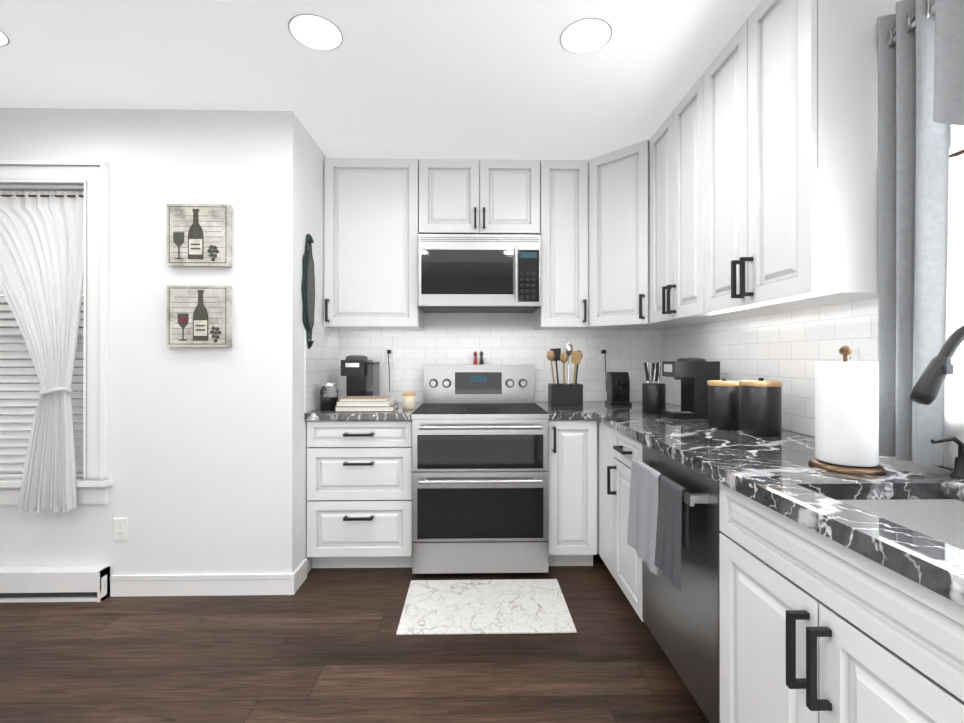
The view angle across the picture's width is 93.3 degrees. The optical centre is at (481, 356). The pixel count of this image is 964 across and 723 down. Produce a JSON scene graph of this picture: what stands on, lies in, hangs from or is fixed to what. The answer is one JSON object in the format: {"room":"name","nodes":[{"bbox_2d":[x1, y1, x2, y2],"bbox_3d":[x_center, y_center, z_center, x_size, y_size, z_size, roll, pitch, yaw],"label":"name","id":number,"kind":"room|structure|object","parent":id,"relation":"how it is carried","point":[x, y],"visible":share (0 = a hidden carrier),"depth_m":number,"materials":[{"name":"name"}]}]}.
{"room":"kitchen","nodes":[
{"label":"kitchen","id":0,"kind":"room"},
{"bbox_2d":[0,108,261,575],"bbox_3d":[-2.379,-0.025,2.420,2.465,2.510,0.160,0,0,-1],"label":"wall","id":1,"kind":"structure","parent":0,"point":[184,455],"depth_m":2.35,"materials":[{"name":"paint"}]},
{"bbox_2d":[0,566,109,602],"bbox_3d":[-2.482,1.155,2.301,1.135,0.150,0.066,0,0,-1],"label":"baseboard heater","id":2,"kind":"object","parent":1,"relation":"attached to","point":[56,584],"visible":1,"depth_m":2.28,"materials":[{"name":"metal"}]},
{"bbox_2d":[0,160,112,503],"bbox_3d":[-2.486,-0.123,2.391,1.170,1.753,0.205,0,0,-1],"label":"window","id":3,"kind":"structure","parent":1,"relation":"in","point":[17,411],"depth_m":2.33,"materials":[{"name":"paint"}]},
{"bbox_2d":[0,190,83,512],"bbox_3d":[-2.472,-0.047,2.299,0.886,1.634,0.162,0,0,-1],"label":"curtain","id":4,"kind":"object","parent":3,"relation":"hanging from","point":[41,258],"visible":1,"depth_m":2.32,"materials":[{"name":"white fabric"}]},
{"bbox_2d":[113,518,127,540],"bbox_3d":[-1.862,0.890,2.344,0.070,0.115,0.008,0,0,-1],"label":"outlet","id":5,"kind":"object","parent":1,"relation":"attached to","point":[120,529],"visible":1,"depth_m":2.34,"materials":[{"name":"plastic"}]},
{"bbox_2d":[166,285,231,346],"bbox_3d":[-1.452,-0.207,2.339,0.315,0.315,0.035,0,0,-1],"label":"picture","id":6,"kind":"object","parent":1,"relation":"attached to","point":[198,315],"visible":1,"depth_m":2.32,"materials":[{"name":"fabric"}]},
{"bbox_2d":[166,204,231,266],"bbox_3d":[-1.452,-0.623,2.340,0.315,0.315,0.035,0,0,-1],"label":"picture","id":7,"kind":"object","parent":1,"relation":"attached to","point":[198,235],"visible":1,"depth_m":2.33,"materials":[{"name":"fabric"}]},
{"bbox_2d":[110,573,291,596],"bbox_3d":[-2.217,1.177,2.332,2.464,0.105,0.016,0,0,-1],"label":"baseboard","id":8,"kind":"structure","parent":1,"relation":"attached to","point":[200,584],"depth_m":2.34,"materials":[{"name":"paint"}]},
{"bbox_2d":[261,111,326,573],"bbox_3d":[-1.073,-0.024,2.772,0.160,2.510,0.813,0,0,-1],"label":"wall","id":9,"kind":"structure","parent":0,"point":[293,156],"depth_m":2.37,"materials":[{"name":"paint"}]},
{"bbox_2d":[291,559,307,594],"bbox_3d":[-0.978,1.178,2.445,0.016,0.105,0.187,0,0,-1],"label":"baseboard return","id":10,"kind":"object","parent":9,"relation":"attached to","point":[298,576],"visible":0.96,"depth_m":2.42,"materials":[{"name":"paint"}]},
{"bbox_2d":[301,233,314,349],"bbox_3d":[-0.982,-0.369,2.576,0.060,0.661,0.182,0,0,-1],"label":"plaque","id":11,"kind":"object","parent":9,"relation":"attached to","point":[308,291],"visible":0.92,"depth_m":2.55,"materials":[{"name":"black metal"}]},
{"bbox_2d":[304,321,338,412],"bbox_3d":[-0.991,0.052,2.852,0.008,0.523,0.640,0,0,-1],"label":"backsplash","id":12,"kind":"structure","parent":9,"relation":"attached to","point":[321,359],"depth_m":2.76,"materials":[{"name":"tile"}]},
{"bbox_2d":[0,553,708,722],"bbox_3d":[-1.046,1.277,0.716,5.065,0.100,5.240,0,0,-1],"label":"floor","id":13,"kind":"structure","parent":0,"point":[324,645],"depth_m":1.83,"materials":[{"name":"brown wood"}]},
{"bbox_2d":[307,420,412,567],"bbox_3d":[-0.695,0.794,2.850,0.591,0.874,0.666,0,0,-1],"label":"base cabinet","id":14,"kind":"object","parent":13,"relation":"on","point":[359,493],"visible":0.96,"depth_m":2.56,"materials":[{"name":"paint"}]},
{"bbox_2d":[305,402,423,420],"bbox_3d":[-0.695,0.336,2.860,0.595,0.040,0.645,0,0,-1],"label":"countertop","id":15,"kind":"structure","parent":14,"relation":"on","point":[400,413],"depth_m":2.54,"materials":[{"name":"black stone"}]},
{"bbox_2d":[320,383,337,410],"bbox_3d":[-0.902,0.234,2.682,0.100,0.162,0.100,0,0,-1],"label":"glass jar","id":16,"kind":"object","parent":15,"relation":"on","point":[328,396],"visible":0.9,"depth_m":2.64,"materials":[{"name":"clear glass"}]},
{"bbox_2d":[341,355,379,395],"bbox_3d":[-0.786,0.153,2.949,0.192,0.325,0.270,0,0,-1],"label":"coffee maker","id":17,"kind":"object","parent":15,"relation":"on","point":[361,373],"visible":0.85,"depth_m":2.89,"materials":[{"name":"black plastic"}]},
{"bbox_2d":[335,396,397,411],"bbox_3d":[-0.677,0.277,2.696,0.334,0.075,0.207,0,0,-1],"label":"books","id":18,"kind":"object","parent":15,"relation":"on","point":[366,404],"visible":1,"depth_m":2.61,"materials":[{"name":"white paper"}]},
{"bbox_2d":[402,392,415,408],"bbox_3d":[-0.443,0.267,2.771,0.082,0.096,0.082,0,0,-1],"label":"candle jar","id":19,"kind":"object","parent":15,"relation":"on","point":[409,400],"visible":1,"depth_m":2.74,"materials":[{"name":"wax"}]},
{"bbox_2d":[412,365,548,573],"bbox_3d":[-0.014,0.643,2.815,0.758,1.176,0.716,0,0,-1],"label":"range","id":20,"kind":"object","parent":13,"relation":"on","point":[480,468],"visible":1,"depth_m":2.51,"materials":[{"name":"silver metal"}]},
{"bbox_2d":[473,351,483,364],"bbox_3d":[-0.024,0.006,3.141,0.073,0.096,0.032,0,0,-1],"label":"pepper shaker","id":21,"kind":"object","parent":20,"relation":"on","point":[481,362],"visible":0.96,"depth_m":3.13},
{"bbox_2d":[396,579,576,634],"bbox_3d":[0.017,1.224,2.252,0.800,0.010,0.480,0,0,-1],"label":"kitchen mat","id":22,"kind":"object","parent":13,"relation":"on","point":[505,606],"visible":1,"depth_m":2.20,"materials":[{"name":"fabric"}]},
{"bbox_2d":[548,420,598,565],"bbox_3d":[0.825,0.794,2.879,0.911,0.874,0.666,0,0,-1],"label":"base cabinet","id":23,"kind":"object","parent":13,"relation":"on","point":[573,492],"visible":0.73,"depth_m":2.59,"materials":[{"name":"paint"}]},
{"bbox_2d":[534,402,552,419],"bbox_3d":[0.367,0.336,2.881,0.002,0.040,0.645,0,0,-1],"label":"countertop","id":24,"kind":"structure","parent":23,"relation":"on","point":[545,407],"depth_m":2.72,"materials":[{"name":"black stone"}]},
{"bbox_2d":[565,401,963,606],"bbox_3d":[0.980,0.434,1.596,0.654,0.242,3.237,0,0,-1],"label":"countertop","id":25,"kind":"structure","parent":23,"relation":"on","point":[904,518],"depth_m":1.13,"materials":[{"name":"black stone"}]},
{"bbox_2d":[547,343,582,406],"bbox_3d":[0.537,0.111,2.930,0.240,0.408,0.140,0,0,-1],"label":"utensil caddy","id":26,"kind":"object","parent":25,"relation":"on","point":[564,394],"visible":1,"depth_m":2.88,"materials":[{"name":"black plastic"}]},
{"bbox_2d":[605,372,631,405],"bbox_3d":[0.893,0.208,2.981,0.135,0.215,0.142,0,0,-1],"label":"can opener","id":27,"kind":"object","parent":25,"relation":"on","point":[618,388],"visible":1,"depth_m":2.93,"materials":[{"name":"black plastic"}]},
{"bbox_2d":[642,362,665,413],"bbox_3d":[0.961,0.173,2.548,0.124,0.283,0.124,0,0,-1],"label":"knife block","id":28,"kind":"object","parent":25,"relation":"on","point":[653,395],"visible":1,"depth_m":2.51,"materials":[{"name":"black plastic"}]},
{"bbox_2d":[660,357,719,418],"bbox_3d":[1.075,0.159,2.360,0.240,0.310,0.150,0,0,-1],"label":"coffee maker","id":29,"kind":"object","parent":25,"relation":"on","point":[694,375],"visible":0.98,"depth_m":2.29,"materials":[{"name":"black plastic"}]},
{"bbox_2d":[707,378,740,428],"bbox_3d":[1.081,0.204,2.030,0.138,0.219,0.138,0,0,-1],"label":"canister","id":30,"kind":"object","parent":25,"relation":"on","point":[724,403],"visible":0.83,"depth_m":1.98,"materials":[{"name":"black plastic"}]},
{"bbox_2d":[740,378,782,435],"bbox_3d":[1.135,0.199,1.851,0.146,0.229,0.146,0,0,-1],"label":"canister","id":31,"kind":"object","parent":25,"relation":"on","point":[761,406],"visible":1,"depth_m":1.79,"materials":[{"name":"black plastic"}]},
{"bbox_2d":[808,345,886,474],"bbox_3d":[1.026,0.139,1.284,0.172,0.345,0.172,0,0,-1],"label":"paper towel holder","id":32,"kind":"object","parent":25,"relation":"on","point":[846,416],"visible":1,"depth_m":1.23,"materials":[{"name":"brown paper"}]},
{"bbox_2d":[837,499,963,549],"bbox_3d":[0.974,0.453,0.865,0.436,0.202,0.551,0,0,-1],"label":"sink","id":33,"kind":"object","parent":25,"relation":"in","point":[942,520],"depth_m":1.13,"materials":[{"name":"silver metal"}]},
{"bbox_2d":[909,325,963,404],"bbox_3d":[1.125,0.113,1.017,0.303,0.396,0.088,0,0,-1],"label":"faucet","id":34,"kind":"object","parent":25,"relation":"on","point":[927,386],"visible":1,"depth_m":1.02,"materials":[{"name":"black metal"}]},
{"bbox_2d":[931,436,963,478],"bbox_3d":[1.213,0.259,1.177,0.098,0.106,0.044,0,0,-1],"label":"soap dispenser","id":35,"kind":"object","parent":25,"relation":"on","point":[958,472],"visible":1,"depth_m":1.17,"materials":[{"name":"black metal"}]},
{"bbox_2d":[599,422,643,621],"bbox_3d":[0.962,0.793,2.263,0.666,0.874,0.652,0,0,-1],"label":"base cabinet","id":36,"kind":"object","parent":13,"relation":"on","point":[618,453],"visible":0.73,"depth_m":2.26,"materials":[{"name":"paint"}]},
{"bbox_2d":[627,444,721,722],"bbox_3d":[0.941,0.794,1.633,0.677,0.868,0.596,0,0,-1],"label":"dishwasher","id":37,"kind":"object","parent":13,"relation":"on","point":[673,538],"visible":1,"depth_m":1.50,"materials":[{"name":"grey metal"}]},
{"bbox_2d":[719,483,963,722],"bbox_3d":[0.988,0.790,0.950,0.666,0.874,0.762,0,0,-1],"label":"base cabinet","id":38,"kind":"object","parent":13,"relation":"on","point":[816,627],"visible":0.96,"depth_m":0.92,"materials":[{"name":"paint"}]},
{"bbox_2d":[0,0,761,160],"bbox_3d":[-1.046,-1.333,0.722,5.065,0.100,5.240,0,0,-1],"label":"ceiling","id":39,"kind":"structure","parent":0,"point":[459,79],"depth_m":2.01,"materials":[{"name":"paint"}]},
{"bbox_2d":[0,30,9,46],"bbox_3d":[-1.989,-1.278,1.775,0.206,0.004,0.206,0,0,-1],"label":"recessed light","id":40,"kind":"object","parent":39,"relation":"in","point":[4,40],"visible":1,"depth_m":1.84,"materials":[{"name":"white"}]},
{"bbox_2d":[288,14,342,50],"bbox_3d":[-0.656,-1.278,1.801,0.206,0.004,0.206,0,0,-1],"label":"recessed light","id":41,"kind":"object","parent":39,"relation":"in","point":[317,33],"visible":1,"depth_m":1.79,"materials":[{"name":"white"}]},
{"bbox_2d":[559,18,611,53],"bbox_3d":[0.414,-1.278,1.822,0.206,0.004,0.206,0,0,-1],"label":"recessed light","id":42,"kind":"object","parent":39,"relation":"in","point":[589,37],"visible":1,"depth_m":1.81,"materials":[{"name":"white"}]},
{"bbox_2d":[339,312,634,401],"bbox_3d":[0.137,-0.023,3.283,2.600,2.510,0.160,0,0,-1],"label":"wall","id":43,"kind":"structure","parent":0,"point":[478,319],"depth_m":3.20,"materials":[{"name":"white subway tile"}]},
{"bbox_2d":[324,158,423,329],"bbox_3d":[-0.699,-0.719,3.000,0.589,1.060,0.371,0,0,-1],"label":"upper cabinet","id":44,"kind":"object","parent":43,"relation":"attached to","point":[371,219],"visible":1,"depth_m":2.86,"materials":[{"name":"paint"}]},
{"bbox_2d":[419,159,539,234],"bbox_3d":[-0.018,-1.015,3.014,0.766,0.468,0.371,0,0,-1],"label":"upper cabinet","id":45,"kind":"object","parent":43,"relation":"attached to","point":[478,196],"visible":0.96,"depth_m":2.87,"materials":[{"name":"paint"}]},
{"bbox_2d":[418,234,540,312],"bbox_3d":[-0.017,-0.530,2.976,0.754,0.447,0.443,0,0,-1],"label":"microwave","id":46,"kind":"object","parent":45,"relation":"attached to","point":[479,273],"visible":1,"depth_m":2.80,"materials":[{"name":"grey metal"}]},
{"bbox_2d":[340,327,661,401],"bbox_3d":[0.139,0.053,3.198,2.263,0.523,0.008,0,0,-1],"label":"backsplash","id":47,"kind":"structure","parent":43,"relation":"attached to","point":[631,352],"depth_m":3.20,"materials":[{"name":"tile"}]},
{"bbox_2d":[385,347,394,390],"bbox_3d":[-0.644,0.083,3.148,0.070,0.308,0.059,0,0,-1],"label":"electrical outlet","id":48,"kind":"object","parent":47,"relation":"attached to","point":[389,354],"visible":1,"depth_m":3.17,"materials":[{"name":"plastic"}]},
{"bbox_2d":[598,347,607,390],"bbox_3d":[0.852,0.083,3.177,0.070,0.308,0.059,0,0,-1],"label":"electrical outlet","id":49,"kind":"object","parent":47,"relation":"attached to","point":[602,354],"visible":0.98,"depth_m":3.20,"materials":[{"name":"plastic"}]},
{"bbox_2d":[534,160,587,329],"bbox_3d":[0.519,-0.719,3.024,0.301,1.060,0.371,0,0,-1],"label":"upper cabinet","id":50,"kind":"object","parent":43,"relation":"attached to","point":[564,234],"visible":0.96,"depth_m":2.88,"materials":[{"name":"paint"}]},
{"bbox_2d":[578,139,699,329],"bbox_3d":[0.978,-0.719,2.907,0.608,1.060,0.623,0,0,-1],"label":"upper cabinet","id":51,"kind":"object","parent":43,"relation":"attached to","point":[618,239],"visible":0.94,"depth_m":2.74,"materials":[{"name":"paint"}]},
{"bbox_3d":[1.406,-0.028,0.767,0.160,2.510,5.240,0,0,-1],"label":"wall","id":52,"kind":"structure","parent":0,"visible":0},
{"bbox_2d":[650,73,774,323],"bbox_3d":[1.109,-0.720,2.305,0.371,1.060,0.610,0,0,-1],"label":"upper cabinet","id":53,"kind":"object","parent":52,"relation":"attached to","point":[677,217],"visible":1,"depth_m":2.24,"materials":[{"name":"paint"}]},
{"bbox_2d":[704,0,901,312],"bbox_3d":[1.121,-0.721,1.680,0.371,1.060,0.634,0,0,-1],"label":"upper cabinet","id":54,"kind":"object","parent":52,"relation":"attached to","point":[790,155],"visible":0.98,"depth_m":1.45,"materials":[{"name":"paint"}]},
{"bbox_2d":[662,299,953,468],"bbox_3d":[1.306,0.050,1.601,0.008,0.523,3.232,0,0,-1],"label":"backsplash","id":55,"kind":"structure","parent":52,"relation":"attached to","point":[789,349],"depth_m":1.93,"materials":[{"name":"tile"}]},
{"bbox_2d":[842,348,858,361],"bbox_3d":[1.296,0.029,1.605,0.008,0.115,0.070,0,0,-1],"label":"outlet","id":56,"kind":"object","parent":55,"relation":"attached to","point":[853,356],"visible":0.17,"depth_m":1.58,"materials":[{"name":"plastic"}]},
{"bbox_2d":[878,0,963,465],"bbox_3d":[1.254,-0.355,0.717,0.143,1.300,1.286,0,0,-1],"label":"curtain","id":57,"kind":"object","parent":52,"relation":"hanging from","point":[920,192],"visible":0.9,"depth_m":1.24,"materials":[{"name":"fabric"}]},
{"bbox_2d":[949,125,963,149],"bbox_3d":[1.392,-0.354,0.847,0.175,1.098,1.050,0,0,-1],"label":"window","id":58,"kind":"structure","parent":52,"relation":"in","point":[956,136],"depth_m":1.28,"materials":[{"name":"glass"}]},
{"label":"outside","id":59,"kind":"structure","parent":0,"visible":0},
{"bbox_2d":[0,280,83,446],"bbox_3d":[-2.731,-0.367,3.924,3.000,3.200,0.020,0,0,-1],"label":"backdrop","id":60,"kind":"structure","parent":59,"point":[8,311],"depth_m":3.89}
]}

